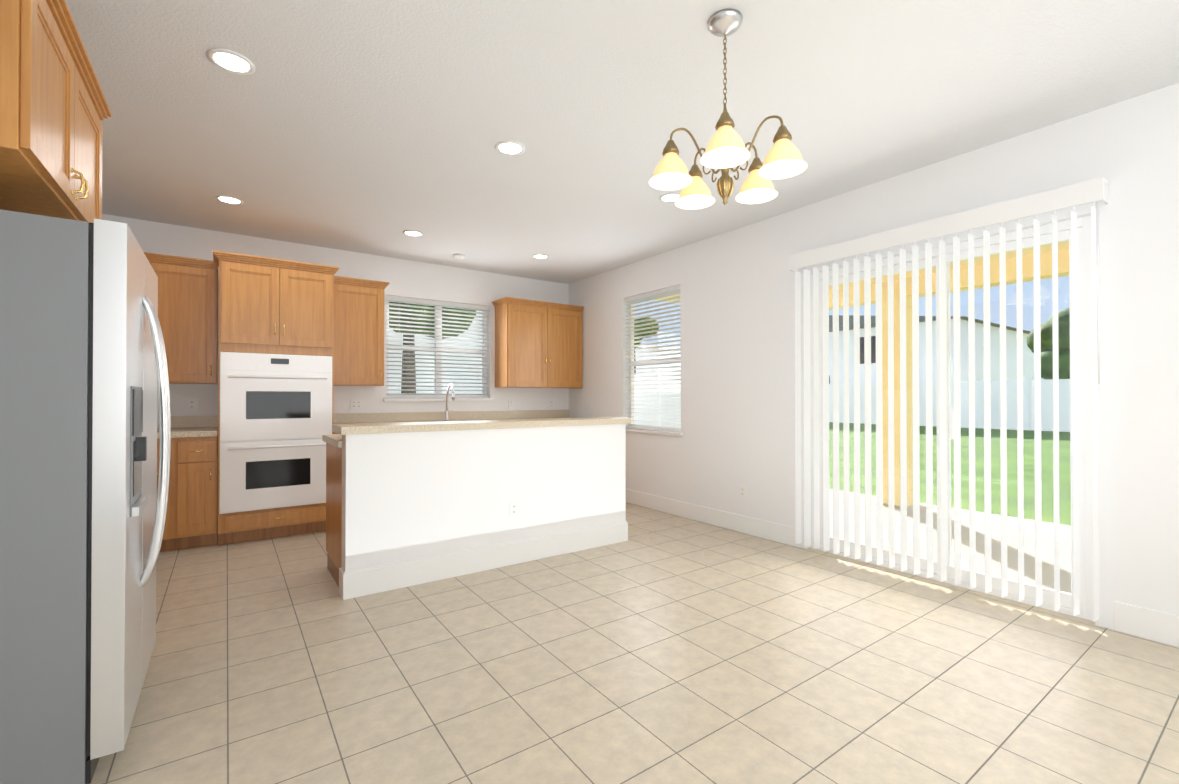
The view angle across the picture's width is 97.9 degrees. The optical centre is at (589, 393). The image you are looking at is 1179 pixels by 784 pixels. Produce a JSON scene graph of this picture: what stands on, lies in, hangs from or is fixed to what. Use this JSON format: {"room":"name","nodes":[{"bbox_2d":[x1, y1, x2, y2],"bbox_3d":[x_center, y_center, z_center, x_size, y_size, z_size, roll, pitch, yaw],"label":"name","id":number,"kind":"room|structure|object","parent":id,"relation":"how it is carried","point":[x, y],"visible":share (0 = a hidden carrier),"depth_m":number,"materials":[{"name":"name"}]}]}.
{"room":"kitchen","nodes":[
{"label":"kitchen","id":0,"kind":"room"},
{"bbox_2d":[102,214,567,427],"bbox_3d":[-2.253,-0.119,5.491,5.030,2.680,0.150,0,0,-35],"label":"wall","id":1,"kind":"structure","parent":0,"point":[416,279],"depth_m":5.46,"materials":[{"name":"white paint"}]},
{"bbox_2d":[144,252,217,383],"bbox_3d":[-3.476,-0.602,4.299,0.583,1.030,0.382,0,0,-35],"label":"upper cabinet","id":2,"kind":"object","parent":1,"relation":"attached to","point":[188,303],"visible":0.56,"depth_m":4.23,"materials":[{"name":"brown wood"}]},
{"bbox_2d":[187,398,196,410],"bbox_3d":[-3.494,0.095,4.516,0.072,0.116,0.008,0,0,-35],"label":"electrical outlet","id":3,"kind":"object","parent":1,"relation":"attached to","point":[191,404],"visible":1,"depth_m":4.51,"materials":[{"name":"white plastic"}]},
{"bbox_2d":[171,415,216,426],"bbox_3d":[-3.493,0.244,4.503,0.388,0.100,0.018,0,0,-35],"label":"backsplash","id":4,"kind":"structure","parent":1,"relation":"attached to","point":[176,421],"depth_m":4.51,"materials":[{"name":"beige stone"}]},
{"bbox_2d":[350,399,362,409],"bbox_3d":[-2.399,0.110,5.289,0.115,0.116,0.008,0,0,-35],"label":"electrical outlet","id":5,"kind":"object","parent":1,"relation":"attached to","point":[356,404],"visible":1,"depth_m":5.29,"materials":[{"name":"white plastic"}]},
{"bbox_2d":[333,276,389,385],"bbox_3d":[-2.322,-0.597,5.114,0.543,1.030,0.382,0,0,-35],"label":"upper cabinet","id":6,"kind":"object","parent":1,"relation":"attached to","point":[358,332],"visible":0.88,"depth_m":4.99,"materials":[{"name":"brown wood"}]},
{"bbox_2d":[383,301,493,400],"bbox_3d":[-1.704,-0.484,5.851,1.250,1.135,0.170,0,0,-35],"label":"kitchen window","id":7,"kind":"structure","parent":1,"relation":"in","point":[440,376],"depth_m":5.88,"materials":[{"name":"white plastic"}]},
{"bbox_2d":[386,295,489,397],"bbox_3d":[-1.701,-0.500,5.847,1.182,1.099,0.060,0,0,-35],"label":"window blinds","id":8,"kind":"object","parent":7,"relation":"attached to","point":[434,303],"visible":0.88,"depth_m":5.81,"materials":[{"name":"white plastic"}]},
{"bbox_2d":[508,399,513,408],"bbox_3d":[-0.962,0.126,6.305,0.072,0.116,0.008,0,0,-35],"label":"electrical outlet","id":9,"kind":"object","parent":1,"relation":"attached to","point":[510,403],"visible":1,"depth_m":6.30,"materials":[{"name":"white plastic"}]},
{"bbox_2d":[492,297,583,387],"bbox_3d":[-0.617,-0.589,6.319,1.093,1.030,0.382,0,0,-35],"label":"upper cabinet","id":10,"kind":"object","parent":1,"relation":"attached to","point":[538,344],"visible":1,"depth_m":6.14,"materials":[{"name":"brown wood"}]},
{"bbox_2d":[549,399,553,407],"bbox_3d":[-0.488,0.129,6.639,0.072,0.116,0.008,0,0,-35],"label":"electrical outlet","id":11,"kind":"object","parent":1,"relation":"attached to","point":[551,403],"visible":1,"depth_m":6.63,"materials":[{"name":"white plastic"}]},
{"bbox_2d":[66,0,1178,283],"bbox_3d":[0.213,-1.532,2.009,5.030,0.100,8.700,0,0,-35],"label":"ceiling","id":12,"kind":"structure","parent":0,"point":[372,126],"depth_m":2.61,"materials":[{"name":"white paint"}]},
{"bbox_2d":[215,195,243,204],"bbox_3d":[-2.724,-1.465,3.888,0.176,0.008,0.176,0,0,-35],"label":"recessed light","id":13,"kind":"object","parent":12,"relation":"in","point":[229,199],"visible":0.94,"depth_m":3.88,"materials":[{"name":"white paint"}]},
{"bbox_2d":[207,48,254,74],"bbox_3d":[-1.593,-1.476,2.287,0.176,0.008,0.176,0,0,-35],"label":"recessed light","id":14,"kind":"object","parent":12,"relation":"in","point":[230,61],"visible":1,"depth_m":2.28,"materials":[{"name":"white paint"}]},
{"bbox_2d":[403,230,422,236],"bbox_3d":[-1.605,-1.460,4.678,0.176,0.008,0.176,0,0,-35],"label":"recessed light","id":15,"kind":"object","parent":12,"relation":"in","point":[414,233],"visible":0.96,"depth_m":4.68,"materials":[{"name":"white paint"}]},
{"bbox_2d":[453,254,464,258],"bbox_3d":[-1.378,-1.443,5.414,0.124,0.032,0.124,0,0,-35],"label":"smoke detector","id":16,"kind":"object","parent":12,"relation":"attached to","point":[458,256],"visible":1,"depth_m":5.38,"materials":[{"name":"white plastic"}]},
{"bbox_2d":[495,140,524,155],"bbox_3d":[-0.474,-1.470,3.078,0.176,0.008,0.176,0,0,-35],"label":"recessed light","id":17,"kind":"object","parent":12,"relation":"in","point":[510,147],"visible":1,"depth_m":3.07,"materials":[{"name":"white paint"}]},
{"bbox_2d":[532,254,548,258],"bbox_3d":[-0.519,-1.455,5.446,0.176,0.008,0.176,0,0,-35],"label":"recessed light","id":18,"kind":"object","parent":12,"relation":"in","point":[540,256],"visible":0.98,"depth_m":5.45,"materials":[{"name":"white paint"}]},
{"bbox_2d":[659,193,679,202],"bbox_3d":[0.612,-1.466,3.845,0.176,0.008,0.176,0,0,-35],"label":"recessed light","id":19,"kind":"object","parent":12,"relation":"in","point":[670,197],"visible":0.75,"depth_m":3.84,"materials":[{"name":"white paint"}]},
{"bbox_2d":[649,9,806,208],"bbox_3d":[0.549,-1.114,2.053,0.574,0.734,0.586,0,0,-35],"label":"chandelier","id":20,"kind":"object","parent":12,"relation":"hanging from","point":[725,151],"visible":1,"depth_m":2.00,"materials":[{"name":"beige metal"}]},
{"bbox_2d":[90,502,1178,783],"bbox_3d":[0.213,1.238,1.991,5.030,0.080,8.700,0,0,-35],"label":"floor","id":21,"kind":"structure","parent":0,"point":[662,648],"depth_m":2.17,"materials":[{"name":"tile"}]},
{"bbox_2d":[0,209,170,783],"bbox_3d":[-1.951,0.336,1.735,0.832,1.720,0.870,0,0,-35],"label":"refrigerator","id":22,"kind":"object","parent":21,"relation":"on","point":[83,371],"visible":1,"depth_m":1.51,"materials":[{"name":"grey metal"}]},
{"bbox_2d":[157,431,217,551],"bbox_3d":[-3.283,0.775,4.204,0.388,0.875,0.743,0,0,-35],"label":"base cabinet","id":23,"kind":"object","parent":21,"relation":"on","point":[191,521],"depth_m":3.98,"materials":[{"name":"brown wood"}]},
{"bbox_2d":[157,427,216,434],"bbox_3d":[-3.296,0.315,4.225,0.388,0.044,0.699,0,0,-35],"label":"countertop","id":24,"kind":"structure","parent":23,"relation":"on","point":[174,430],"depth_m":4.04,"materials":[{"name":"beige stone"}]},
{"bbox_2d":[213,250,339,544],"bbox_3d":[-2.780,0.050,4.551,0.901,2.330,0.764,0,0,-35],"label":"tall cabinet","id":25,"kind":"object","parent":21,"relation":"on","point":[267,305],"visible":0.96,"depth_m":4.25,"materials":[{"name":"brown wood"}]},
{"bbox_2d":[219,352,331,513],"bbox_3d":[-2.762,0.311,4.525,0.799,1.277,0.765,0,0,-35],"label":"double wall oven","id":26,"kind":"object","parent":25,"relation":"in","point":[275,417],"visible":0.96,"depth_m":4.23,"materials":[{"name":"white metal"}]},
{"bbox_2d":[333,410,573,433],"bbox_3d":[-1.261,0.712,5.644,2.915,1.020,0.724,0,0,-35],"label":"countertop","id":27,"kind":"structure","parent":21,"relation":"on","point":[368,418],"depth_m":5.78,"materials":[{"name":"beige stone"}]},
{"bbox_2d":[444,383,454,420],"bbox_3d":[-1.520,0.093,5.661,0.101,0.415,0.242,0,0,-35],"label":"kitchen faucet","id":28,"kind":"object","parent":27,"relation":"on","point":[446,410],"visible":1,"depth_m":5.70,"materials":[{"name":"silver metal"}]},
{"bbox_2d":[322,425,627,599],"bbox_3d":[-0.789,0.728,3.942,2.148,0.965,0.795,0,0,-35],"label":"kitchen island","id":29,"kind":"object","parent":21,"relation":"on","point":[408,504],"depth_m":3.45,"materials":[{"name":"white paint"}]},
{"bbox_2d":[332,417,629,436],"bbox_3d":[-0.637,0.220,3.730,2.180,0.046,0.310,0,0,-35],"label":"island countertop","id":30,"kind":"structure","parent":29,"relation":"on","point":[445,426],"depth_m":3.47,"materials":[{"name":"beige stone"}]},
{"bbox_2d":[509,500,518,517],"bbox_3d":[-0.536,0.819,3.644,0.072,0.116,0.008,0,0,-35],"label":"outlet","id":31,"kind":"object","parent":29,"relation":"attached to","point":[513,508],"visible":1,"depth_m":3.64,"materials":[{"name":"white plastic"}]},
{"bbox_2d":[568,83,1178,629],"bbox_3d":[2.249,-0.133,3.346,0.150,2.680,8.550,0,0,-35],"label":"wall","id":32,"kind":"structure","parent":0,"point":[738,345],"depth_m":3.32,"materials":[{"name":"white paint"}]},
{"bbox_2d":[626,294,682,435],"bbox_3d":[0.684,-0.336,5.520,0.170,1.515,0.975,0,0,-35],"label":"dining room window","id":33,"kind":"structure","parent":32,"relation":"in","point":[632,406],"depth_m":5.66,"materials":[{"name":"white plastic"}]},
{"bbox_2d":[624,285,680,431],"bbox_3d":[0.680,-0.352,5.518,0.060,1.479,0.907,0,0,-35],"label":"window blinds","id":34,"kind":"object","parent":33,"relation":"attached to","point":[660,293],"visible":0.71,"depth_m":5.50,"materials":[{"name":"white plastic"}]},
{"bbox_2d":[739,484,745,498],"bbox_3d":[1.339,0.854,4.491,0.008,0.116,0.072,0,0,-35],"label":"outlet","id":35,"kind":"object","parent":32,"relation":"attached to","point":[742,491],"visible":1,"depth_m":4.49,"materials":[{"name":"white plastic"}]},
{"bbox_2d":[626,489,1178,647],"bbox_3d":[2.139,1.132,3.352,0.014,0.150,8.400,0,0,-35],"label":"baseboard","id":36,"kind":"structure","parent":32,"relation":"attached to","point":[1149,624],"depth_m":4.21,"materials":[{"name":"white paint"}]},
{"bbox_2d":[789,177,1107,271],"bbox_3d":[2.108,-1.026,3.320,0.112,0.115,1.760,0,0,-35],"label":"valance","id":37,"kind":"object","parent":32,"relation":"attached to","point":[1080,193],"visible":0.96,"depth_m":3.05,"materials":[{"name":"white paint"}]},
{"bbox_2d":[809,215,1094,621],"bbox_3d":[2.222,0.132,3.393,0.100,2.150,1.640,0,0,-35],"label":"vertical blinds","id":38,"kind":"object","parent":32,"relation":"attached to","point":[1084,419],"depth_m":3.06,"materials":[{"name":"white plastic"}]},
{"bbox_3d":[-1.736,-0.152,0.531,0.150,2.680,8.550,0,0,-35],"label":"wall","id":39,"kind":"structure","parent":0,"visible":0},
{"bbox_2d":[0,0,111,222],"bbox_3d":[-1.990,-0.918,1.587,0.636,0.567,1.058,0,0,-35],"label":"upper cabinet","id":40,"kind":"object","parent":39,"relation":"attached to","point":[54,109],"visible":0.98,"depth_m":1.57,"materials":[{"name":"brown wood"}]},
{"label":"outside","id":41,"kind":"structure","parent":0,"visible":0},
{"bbox_2d":[829,422,1070,524],"bbox_3d":[13.594,1.358,15.606,120.000,0.100,130.000,0,0,-35],"label":"ground","id":42,"kind":"structure","parent":41,"point":[1064,498],"depth_m":8.55,"materials":[{"name":"green plant"}]},
{"bbox_2d":[389,302,475,392],"bbox_3d":[-2.995,-0.714,8.960,2.172,3.915,1.541,0,0,-35],"label":"tree","id":43,"kind":"object","parent":42,"relation":"on","point":[415,324],"depth_m":8.89,"materials":[{"name":"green plant"}]},
{"bbox_2d":[389,310,481,393],"bbox_3d":[-9.294,-2.076,13.539,17.000,6.700,11.800,0,0,-35],"label":"house","id":44,"kind":"structure","parent":42,"relation":"on","point":[430,368],"depth_m":11.16,"materials":[{"name":"white paint"}]},
{"bbox_2d":[634,317,658,374],"bbox_3d":[2.089,-1.244,24.984,2.380,5.186,1.958,0,0,-35],"label":"tree","id":45,"kind":"object","parent":42,"relation":"on","point":[652,333],"depth_m":24.56,"materials":[{"name":"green plant"}]},
{"bbox_2d":[635,345,680,374],"bbox_3d":[3.347,-1.514,45.729,10.800,6.000,13.800,0,0,-35],"label":"house","id":46,"kind":"structure","parent":42,"relation":"on","point":[660,357],"depth_m":39.18,"materials":[{"name":"white paint"}]},
{"bbox_2d":[634,368,1069,431],"bbox_3d":[9.058,0.306,15.414,14.480,1.960,75.090,0,0,-35],"label":"fence","id":47,"kind":"object","parent":42,"relation":"on","point":[1027,401],"depth_m":18.35,"materials":[{"name":"white plastic"}]},
{"bbox_2d":[829,315,1033,383],"bbox_3d":[15.592,-1.411,30.994,11.800,5.600,16.000,0,0,-35],"label":"house","id":48,"kind":"structure","parent":42,"relation":"on","point":[1010,360],"depth_m":24.35,"materials":[{"name":"white paint"}]},
{"bbox_2d":[830,489,1070,592],"bbox_3d":[3.816,1.237,3.434,2.520,0.060,9.400,0,0,-35],"label":"patio slab","id":49,"kind":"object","parent":42,"relation":"on","point":[1047,577],"depth_m":4.27,"materials":[{"name":"grey concrete"}]},
{"bbox_2d":[882,295,912,506],"bbox_3d":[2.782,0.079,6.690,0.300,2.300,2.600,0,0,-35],"label":"column","id":50,"kind":"structure","parent":49,"relation":"on","point":[897,401],"depth_m":5.66,"materials":[{"name":"yellow paint"}]},
{"bbox_2d":[655,241,1068,309],"bbox_3d":[3.896,-1.274,3.293,2.470,0.360,9.450,0,0,-35],"label":"roof","id":51,"kind":"structure","parent":50,"relation":"on","point":[1026,272],"depth_m":5.04,"materials":[{"name":"yellow paint"}]},
{"bbox_2d":[1027,307,1069,379],"bbox_3d":[18.834,-1.032,19.924,3.582,4.696,2.987,0,0,-35],"label":"tree","id":52,"kind":"object","parent":42,"relation":"on","point":[1046,365],"depth_m":19.38,"materials":[{"name":"green plant"}]}
]}

